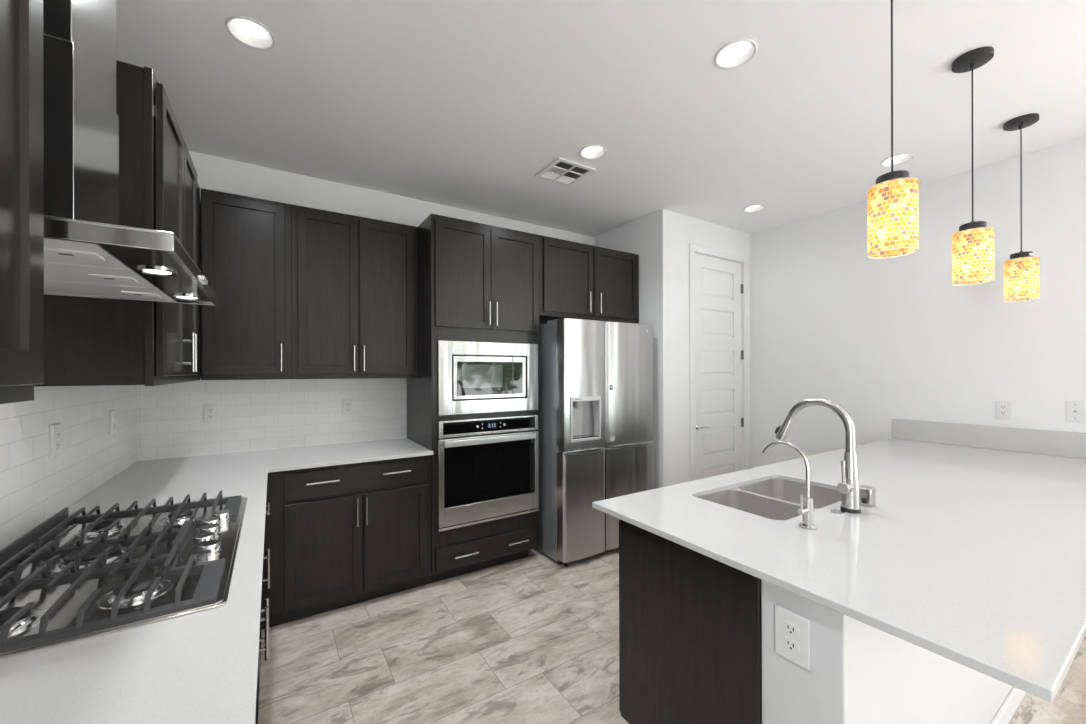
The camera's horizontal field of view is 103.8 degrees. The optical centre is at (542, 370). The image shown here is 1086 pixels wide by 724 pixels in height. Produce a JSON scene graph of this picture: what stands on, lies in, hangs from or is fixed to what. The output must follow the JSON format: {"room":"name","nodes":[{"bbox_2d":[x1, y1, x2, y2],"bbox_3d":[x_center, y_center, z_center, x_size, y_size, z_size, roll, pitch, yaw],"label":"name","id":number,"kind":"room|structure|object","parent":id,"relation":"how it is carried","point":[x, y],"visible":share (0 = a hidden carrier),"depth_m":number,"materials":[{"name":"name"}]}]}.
{"room":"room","nodes":[
{"label":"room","id":0,"kind":"room"},
{"bbox_2d":[145,151,594,460],"bbox_3d":[-0.971,0.037,3.506,3.479,2.813,0.152,0,0,-32],"label":"wall","id":1,"kind":"structure","parent":0,"point":[214,173],"depth_m":3.06,"materials":[{"name":"white paint"}]},
{"bbox_2d":[204,404,217,422],"bbox_3d":[-2.096,0.269,2.688,0.069,0.120,0.010,0,0,-32],"label":"wall outlet","id":2,"kind":"object","parent":1,"relation":"attached to","point":[210,410],"visible":1,"depth_m":2.69,"materials":[{"name":"white plastic"}]},
{"bbox_2d":[207,408,213,412],"bbox_3d":[-2.094,0.249,2.685,0.033,0.028,0.003,0,0,-32],"label":"receptacle","id":3,"kind":"object","parent":2,"relation":"attached to","point":[209,410],"depth_m":2.68,"materials":[{"name":"grey plastic"}]},
{"bbox_2d":[207,414,213,418],"bbox_3d":[-2.094,0.288,2.685,0.033,0.028,0.003,0,0,-32],"label":"receptacle","id":4,"kind":"object","parent":2,"relation":"attached to","point":[209,416],"depth_m":2.68,"materials":[{"name":"grey plastic"}]},
{"bbox_2d":[201,188,291,379],"bbox_3d":[-1.819,-0.491,2.641,0.442,1.088,0.388,0,0,-32],"label":"upper cabinet","id":5,"kind":"object","parent":1,"relation":"attached to","point":[246,241],"visible":0.97,"depth_m":2.51,"materials":[{"name":"brown wood"}]},
{"bbox_2d":[137,378,406,460],"bbox_3d":[-1.730,0.283,2.930,1.564,0.496,0.008,0,0,-32],"label":"backsplash","id":6,"kind":"structure","parent":1,"relation":"attached to","point":[254,415],"depth_m":2.84,"materials":[{"name":"tile"}]},
{"bbox_2d":[343,399,352,414],"bbox_3d":[-1.423,0.264,3.114,0.069,0.120,0.010,0,0,-32],"label":"wall outlet","id":7,"kind":"object","parent":1,"relation":"attached to","point":[347,403],"visible":1,"depth_m":3.11,"materials":[{"name":"white plastic"}]},
{"bbox_2d":[291,204,418,378],"bbox_3d":[-1.299,-0.492,2.970,0.788,1.088,0.388,0,0,-32],"label":"upper cabinet","id":8,"kind":"object","parent":1,"relation":"attached to","point":[354,279],"visible":0.93,"depth_m":2.81,"materials":[{"name":"brown wood"}]},
{"bbox_2d":[539,235,638,324],"bbox_3d":[0.274,-0.738,3.795,1.058,0.619,0.678,0,0,-32],"label":"upper cabinet","id":9,"kind":"object","parent":1,"relation":"attached to","point":[577,280],"visible":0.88,"depth_m":3.51,"materials":[{"name":"brown wood"}]},
{"bbox_2d":[116,0,1085,236],"bbox_3d":[2.849,-1.429,1.567,8.350,0.100,7.600,0,0,-32],"label":"ceiling","id":10,"kind":"structure","parent":0,"point":[461,104],"depth_m":2.10,"materials":[{"name":"white paint"}]},
{"bbox_2d":[225,16,275,49],"bbox_3d":[-1.181,-1.383,1.724,0.169,0.040,0.169,0,0,-32],"label":"recessed light","id":11,"kind":"object","parent":10,"relation":"in","point":[247,31],"visible":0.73,"depth_m":1.75,"materials":[{"name":"white plastic"}]},
{"bbox_2d":[535,157,595,185],"bbox_3d":[0.154,-1.362,2.940,0.300,0.021,0.305,0,0,-32],"label":"ceiling vent","id":12,"kind":"object","parent":10,"relation":"in","point":[562,171],"visible":1,"depth_m":2.93,"materials":[{"name":"white metal"}]},
{"bbox_2d":[579,145,606,158],"bbox_3d":[0.317,-1.387,2.669,0.169,0.040,0.169,0,0,-32],"label":"recessed light","id":13,"kind":"object","parent":10,"relation":"in","point":[591,151],"visible":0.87,"depth_m":2.71,"materials":[{"name":"white plastic"}]},
{"bbox_2d":[714,39,756,68],"bbox_3d":[0.837,-1.388,1.846,0.169,0.040,0.169,0,0,-32],"label":"recessed light","id":14,"kind":"object","parent":10,"relation":"in","point":[736,53],"visible":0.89,"depth_m":1.87,"materials":[{"name":"white plastic"}]},
{"bbox_2d":[743,205,764,212],"bbox_3d":[1.794,-1.390,3.607,0.169,0.040,0.169,0,0,-32],"label":"recessed light","id":15,"kind":"object","parent":10,"relation":"in","point":[754,208],"visible":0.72,"depth_m":3.65,"materials":[{"name":"white plastic"}]},
{"bbox_2d":[867,0,918,258],"bbox_3d":[1.153,-0.881,1.403,0.132,0.987,0.132,0,0,-32],"label":"pendant light","id":16,"kind":"object","parent":10,"relation":"hanging from","point":[893,202],"visible":1,"depth_m":1.36,"materials":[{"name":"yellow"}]},
{"bbox_2d":[880,153,913,166],"bbox_3d":[2.313,-1.392,2.780,0.169,0.040,0.169,0,0,-32],"label":"recessed light","id":17,"kind":"object","parent":10,"relation":"in","point":[899,159],"visible":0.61,"depth_m":2.81,"materials":[{"name":"white plastic"}]},
{"bbox_2d":[951,46,994,284],"bbox_3d":[1.891,-0.882,1.870,0.132,0.987,0.132,0,0,-32],"label":"pendant light","id":18,"kind":"object","parent":10,"relation":"hanging from","point":[973,245],"visible":1,"depth_m":1.84,"materials":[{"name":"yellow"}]},
{"bbox_2d":[1003,113,1039,301],"bbox_3d":[2.634,-0.884,2.341,0.132,0.987,0.132,0,0,-32],"label":"pendant light","id":19,"kind":"object","parent":10,"relation":"hanging from","point":[1021,272],"visible":1,"depth_m":2.31,"materials":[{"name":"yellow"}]},
{"bbox_2d":[595,213,653,442],"bbox_3d":[0.762,0.033,4.131,0.119,2.813,0.950,0,0,-32],"label":"wall","id":20,"kind":"structure","parent":0,"point":[634,237],"depth_m":3.81,"materials":[{"name":"white paint"}]},
{"bbox_2d":[258,548,1085,723],"bbox_3d":[2.856,1.494,1.567,8.350,0.120,7.600,0,0,-32],"label":"floor","id":21,"kind":"structure","parent":0,"point":[533,639],"depth_m":2.15,"materials":[{"name":"tile"}]},
{"bbox_2d":[255,598,268,723],"bbox_3d":[-1.178,0.998,1.221,0.663,0.890,0.932,0,0,-32],"label":"base cabinet","id":22,"kind":"object","parent":21,"relation":"on","point":[266,610],"visible":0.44,"depth_m":1.37,"materials":[{"name":"brown wood"}]},
{"bbox_2d":[259,503,269,689],"bbox_3d":[-1.596,0.999,1.881,0.663,0.890,0.628,0,0,-32],"label":"base cabinet","id":23,"kind":"object","parent":21,"relation":"on","point":[267,557],"visible":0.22,"depth_m":1.82,"materials":[{"name":"brown wood"}]},
{"bbox_2d":[262,455,430,628],"bbox_3d":[-1.311,0.999,2.795,1.004,0.890,0.668,0,0,-32],"label":"base cabinet","id":24,"kind":"object","parent":21,"relation":"on","point":[337,536],"visible":0.91,"depth_m":2.54,"materials":[{"name":"brown wood"}]},
{"bbox_2d":[407,213,539,583],"bbox_3d":[-0.528,0.198,3.285,0.846,2.487,0.678,0,0,-32],"label":"tall cabinet","id":25,"kind":"object","parent":21,"relation":"on","point":[478,282],"visible":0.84,"depth_m":2.99,"materials":[{"name":"brown wood"}]},
{"bbox_2d":[438,340,537,415],"bbox_3d":[-0.519,0.047,3.284,0.778,0.500,0.592,0,0,-32],"label":"microwave","id":26,"kind":"object","parent":25,"relation":"in","point":[474,377],"visible":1,"depth_m":3.01,"materials":[{"name":"metal"}]},
{"bbox_2d":[438,415,538,531],"bbox_3d":[-0.505,0.702,3.264,0.781,0.732,0.638,0,0,-32],"label":"oven","id":27,"kind":"object","parent":25,"relation":"in","point":[488,468],"visible":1,"depth_m":3.01,"materials":[{"name":"silver"}]},
{"bbox_2d":[537,318,653,566],"bbox_3d":[0.321,0.528,3.667,0.931,1.824,0.881,0,0,-32],"label":"refrigerator","id":28,"kind":"object","parent":21,"relation":"on","point":[596,377],"visible":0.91,"depth_m":3.24,"materials":[{"name":"grey metal"}]},
{"bbox_2d":[619,519,761,723],"bbox_3d":[1.668,0.991,2.197,2.938,0.892,0.602,0,0,-32],"label":"base cabinet","id":29,"kind":"object","parent":21,"relation":"on","point":[690,623],"visible":0.17,"depth_m":1.36,"materials":[{"name":"brown wood"}]},
{"bbox_2d":[592,419,1085,702],"bbox_3d":[1.773,0.457,1.997,2.972,0.174,1.193,0,0,-32],"label":"countertop","id":30,"kind":"structure","parent":29,"relation":"on","point":[970,552],"depth_m":1.32,"materials":[{"name":"stone"}]},
{"bbox_2d":[697,479,840,519],"bbox_3d":[1.013,0.648,1.819,0.717,0.203,0.416,0,0,-32],"label":"sink","id":31,"kind":"object","parent":30,"relation":"in","point":[775,499],"visible":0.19,"depth_m":1.95,"materials":[{"name":"metal"}]},
{"bbox_2d":[762,441,816,529],"bbox_3d":[0.843,0.386,1.474,0.078,0.278,0.182,0,0,-32],"label":"water faucet","id":32,"kind":"object","parent":30,"relation":"on","point":[806,502],"visible":1,"depth_m":1.42,"materials":[{"name":"grey metal"}]},
{"bbox_2d":[775,397,860,513],"bbox_3d":[1.069,0.315,1.688,0.097,0.418,0.314,0,0,-32],"label":"kitchen faucet","id":33,"kind":"object","parent":30,"relation":"on","point":[849,488],"visible":1,"depth_m":1.58,"materials":[{"name":"silver metal"}]},
{"bbox_2d":[830,509,844,513],"bbox_3d":[1.094,0.521,1.577,0.045,0.004,0.045,0,0,-32],"label":"cover","id":34,"kind":"object","parent":30,"relation":"on","point":[836,511],"visible":1,"depth_m":1.57,"materials":[{"name":"grey metal"}]},
{"bbox_2d":[860,485,875,506],"bbox_3d":[1.263,0.488,1.658,0.050,0.070,0.044,0,0,-32],"label":"air gap","id":35,"kind":"object","parent":30,"relation":"on","point":[867,494],"visible":0.83,"depth_m":1.64,"materials":[{"name":"grey metal"}]},
{"bbox_3d":[-0.487,0.997,0.131,0.663,0.890,1.650,0,0,-32],"label":"base cabinet","id":36,"kind":"object","parent":21,"relation":"on","visible":0},
{"bbox_2d":[0,438,432,723],"bbox_3d":[-0.683,0.539,1.280,1.566,0.022,3.900,0,0,-32],"label":"countertop","id":37,"kind":"structure","parent":36,"relation":"on","point":[201,667],"depth_m":0.81,"materials":[{"name":"stone"}]},
{"bbox_2d":[0,491,247,658],"bbox_3d":[-1.195,0.501,1.224,0.532,0.056,0.967,0,0,-32],"label":"cooktop","id":38,"kind":"object","parent":37,"relation":"in","point":[72,578],"visible":1,"depth_m":1.08,"materials":[{"name":"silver metal"}]},
{"bbox_2d":[653,209,749,488],"bbox_3d":[1.527,0.031,3.989,1.259,2.813,0.108,0,0,-32],"label":"wall","id":39,"kind":"structure","parent":0,"point":[673,232],"depth_m":3.69,"materials":[{"name":"white paint"}]},
{"bbox_2d":[689,243,748,480],"bbox_3d":[1.682,0.151,4.014,0.890,2.572,0.016,0,0,-32],"label":"trim","id":40,"kind":"structure","parent":39,"relation":"attached to","point":[693,248],"depth_m":3.85,"materials":[{"name":"white wood"}]},
{"bbox_2d":[695,253,743,479],"bbox_3d":[1.676,0.180,4.030,0.748,2.493,0.091,0,0,-32],"label":"door","id":41,"kind":"structure","parent":39,"relation":"in","point":[719,288],"depth_m":4.03,"materials":[{"name":"white wood"}]},
{"bbox_2d":[761,579,1012,723],"bbox_3d":[1.888,0.990,1.860,2.929,0.892,0.200,0,0,-32],"label":"wall","id":42,"kind":"structure","parent":0,"point":[859,672],"depth_m":1.11,"materials":[{"name":"white paint"}]},
{"bbox_2d":[775,605,809,670],"bbox_3d":[0.637,0.679,1.087,0.010,0.125,0.085,0,0,-32],"label":"wall outlet","id":43,"kind":"object","parent":42,"relation":"attached to","point":[792,630],"visible":1,"depth_m":1.08,"materials":[{"name":"white plastic"}]},
{"bbox_2d":[783,621,799,637],"bbox_3d":[0.634,0.659,1.085,0.003,0.028,0.041,0,0,-32],"label":"receptacle","id":44,"kind":"object","parent":43,"relation":"attached to","point":[791,629],"depth_m":1.08,"materials":[{"name":"grey plastic"}]},
{"bbox_2d":[783,637,799,653],"bbox_3d":[0.634,0.699,1.085,0.003,0.028,0.041,0,0,-32],"label":"receptacle","id":45,"kind":"object","parent":43,"relation":"attached to","point":[791,645],"depth_m":1.08,"materials":[{"name":"grey plastic"}]},
{"bbox_2d":[990,687,1025,723],"bbox_3d":[1.946,1.393,1.770,2.929,0.086,0.012,0,0,-32],"label":"baseboard","id":46,"kind":"structure","parent":42,"relation":"attached to","point":[1011,703],"depth_m":1.75,"materials":[{"name":"white wood"}]},
{"bbox_2d":[750,137,1085,467],"bbox_3d":[2.738,0.028,3.365,0.121,2.813,4.360,0,0,-32],"label":"wall","id":47,"kind":"structure","parent":0,"point":[884,340],"depth_m":3.13,"materials":[{"name":"white paint"}]},
{"bbox_2d":[892,419,1085,458],"bbox_3d":[3.022,0.443,2.785,0.020,0.152,1.187,0,0,-32],"label":"backsplash","id":48,"kind":"structure","parent":47,"relation":"attached to","point":[1035,441],"depth_m":2.81,"materials":[{"name":"stone"}]},
{"bbox_2d":[996,400,1010,418],"bbox_3d":[3.024,0.255,2.791,0.010,0.120,0.069,0,0,-32],"label":"wall outlet","id":49,"kind":"object","parent":47,"relation":"attached to","point":[1003,408],"visible":1,"depth_m":2.79,"materials":[{"name":"white plastic"}]},
{"bbox_2d":[1066,401,1084,421],"bbox_3d":[3.180,0.243,2.540,0.015,0.120,0.069,0,0,-32],"label":"wall outlet","id":50,"kind":"object","parent":47,"relation":"attached to","point":[1075,411],"visible":1,"depth_m":2.54,"materials":[{"name":"white plastic"}]},
{"bbox_3d":[-0.550,0.036,-0.552,0.152,2.813,7.460,0,0,-32],"label":"wall","id":51,"kind":"structure","parent":0,"visible":0},
{"bbox_2d":[0,0,43,403],"bbox_3d":[-0.738,-0.494,0.263,0.387,1.088,0.938,0,0,-32],"label":"upper cabinet","id":52,"kind":"object","parent":51,"relation":"attached to","point":[21,21],"visible":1,"depth_m":0.67,"materials":[{"name":"brown wood"}]},
{"bbox_2d":[50,423,61,458],"bbox_3d":[-1.776,0.255,1.554,0.013,0.120,0.069,0,0,-32],"label":"wall outlet","id":53,"kind":"object","parent":51,"relation":"attached to","point":[55,430],"visible":1,"depth_m":1.54,"materials":[{"name":"white plastic"}]},
{"bbox_2d":[56,431,60,438],"bbox_3d":[-1.772,0.235,1.557,0.003,0.028,0.033,0,0,-32],"label":"receptacle","id":54,"kind":"object","parent":53,"relation":"attached to","point":[58,433],"depth_m":1.56,"materials":[{"name":"grey plastic"}]},
{"bbox_2d":[56,442,60,449],"bbox_3d":[-1.772,0.274,1.557,0.003,0.028,0.033,0,0,-32],"label":"receptacle","id":55,"kind":"object","parent":53,"relation":"attached to","point":[58,444],"depth_m":1.56,"materials":[{"name":"grey plastic"}]},
{"bbox_2d":[0,385,136,549],"bbox_3d":[-1.298,0.127,0.778,0.008,0.806,4.108,0,0,-32],"label":"backsplash","id":56,"kind":"structure","parent":51,"relation":"attached to","point":[34,487],"depth_m":1.59,"materials":[{"name":"tile"}]},
{"bbox_2d":[110,410,116,434],"bbox_3d":[-2.131,0.256,2.115,0.013,0.120,0.069,0,0,-32],"label":"wall outlet","id":57,"kind":"object","parent":51,"relation":"attached to","point":[113,414],"visible":1,"depth_m":2.10,"materials":[{"name":"white plastic"}]},
{"bbox_2d":[34,60,200,386],"bbox_3d":[-1.833,-0.491,1.995,0.391,1.088,1.441,0,0,-32],"label":"upper cabinet","id":58,"kind":"object","parent":51,"relation":"attached to","point":[88,341],"visible":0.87,"depth_m":1.45,"materials":[{"name":"brown wood"}]},
{"bbox_2d":[43,0,218,305],"bbox_3d":[-1.170,-0.802,1.065,0.517,1.132,0.833,0,0,-32],"label":"range hood","id":59,"kind":"object","parent":51,"relation":"attached to","point":[88,254],"visible":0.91,"depth_m":0.99,"materials":[{"name":"metal"}]},
{"bbox_2d":[137,267,176,275],"bbox_3d":[-0.935,-0.241,1.033,0.072,0.005,0.072,0,0,-32],"label":"lamp","id":60,"kind":"object","parent":59,"relation":"on","point":[161,271],"depth_m":1.03,"materials":[{"name":"silver metal"}]},
{"bbox_2d":[173,295,200,299],"bbox_3d":[-1.161,-0.240,1.391,0.072,0.005,0.072,0,0,-32],"label":"lamp","id":61,"kind":"object","parent":59,"relation":"on","point":[188,297],"depth_m":1.39,"materials":[{"name":"silver metal"}]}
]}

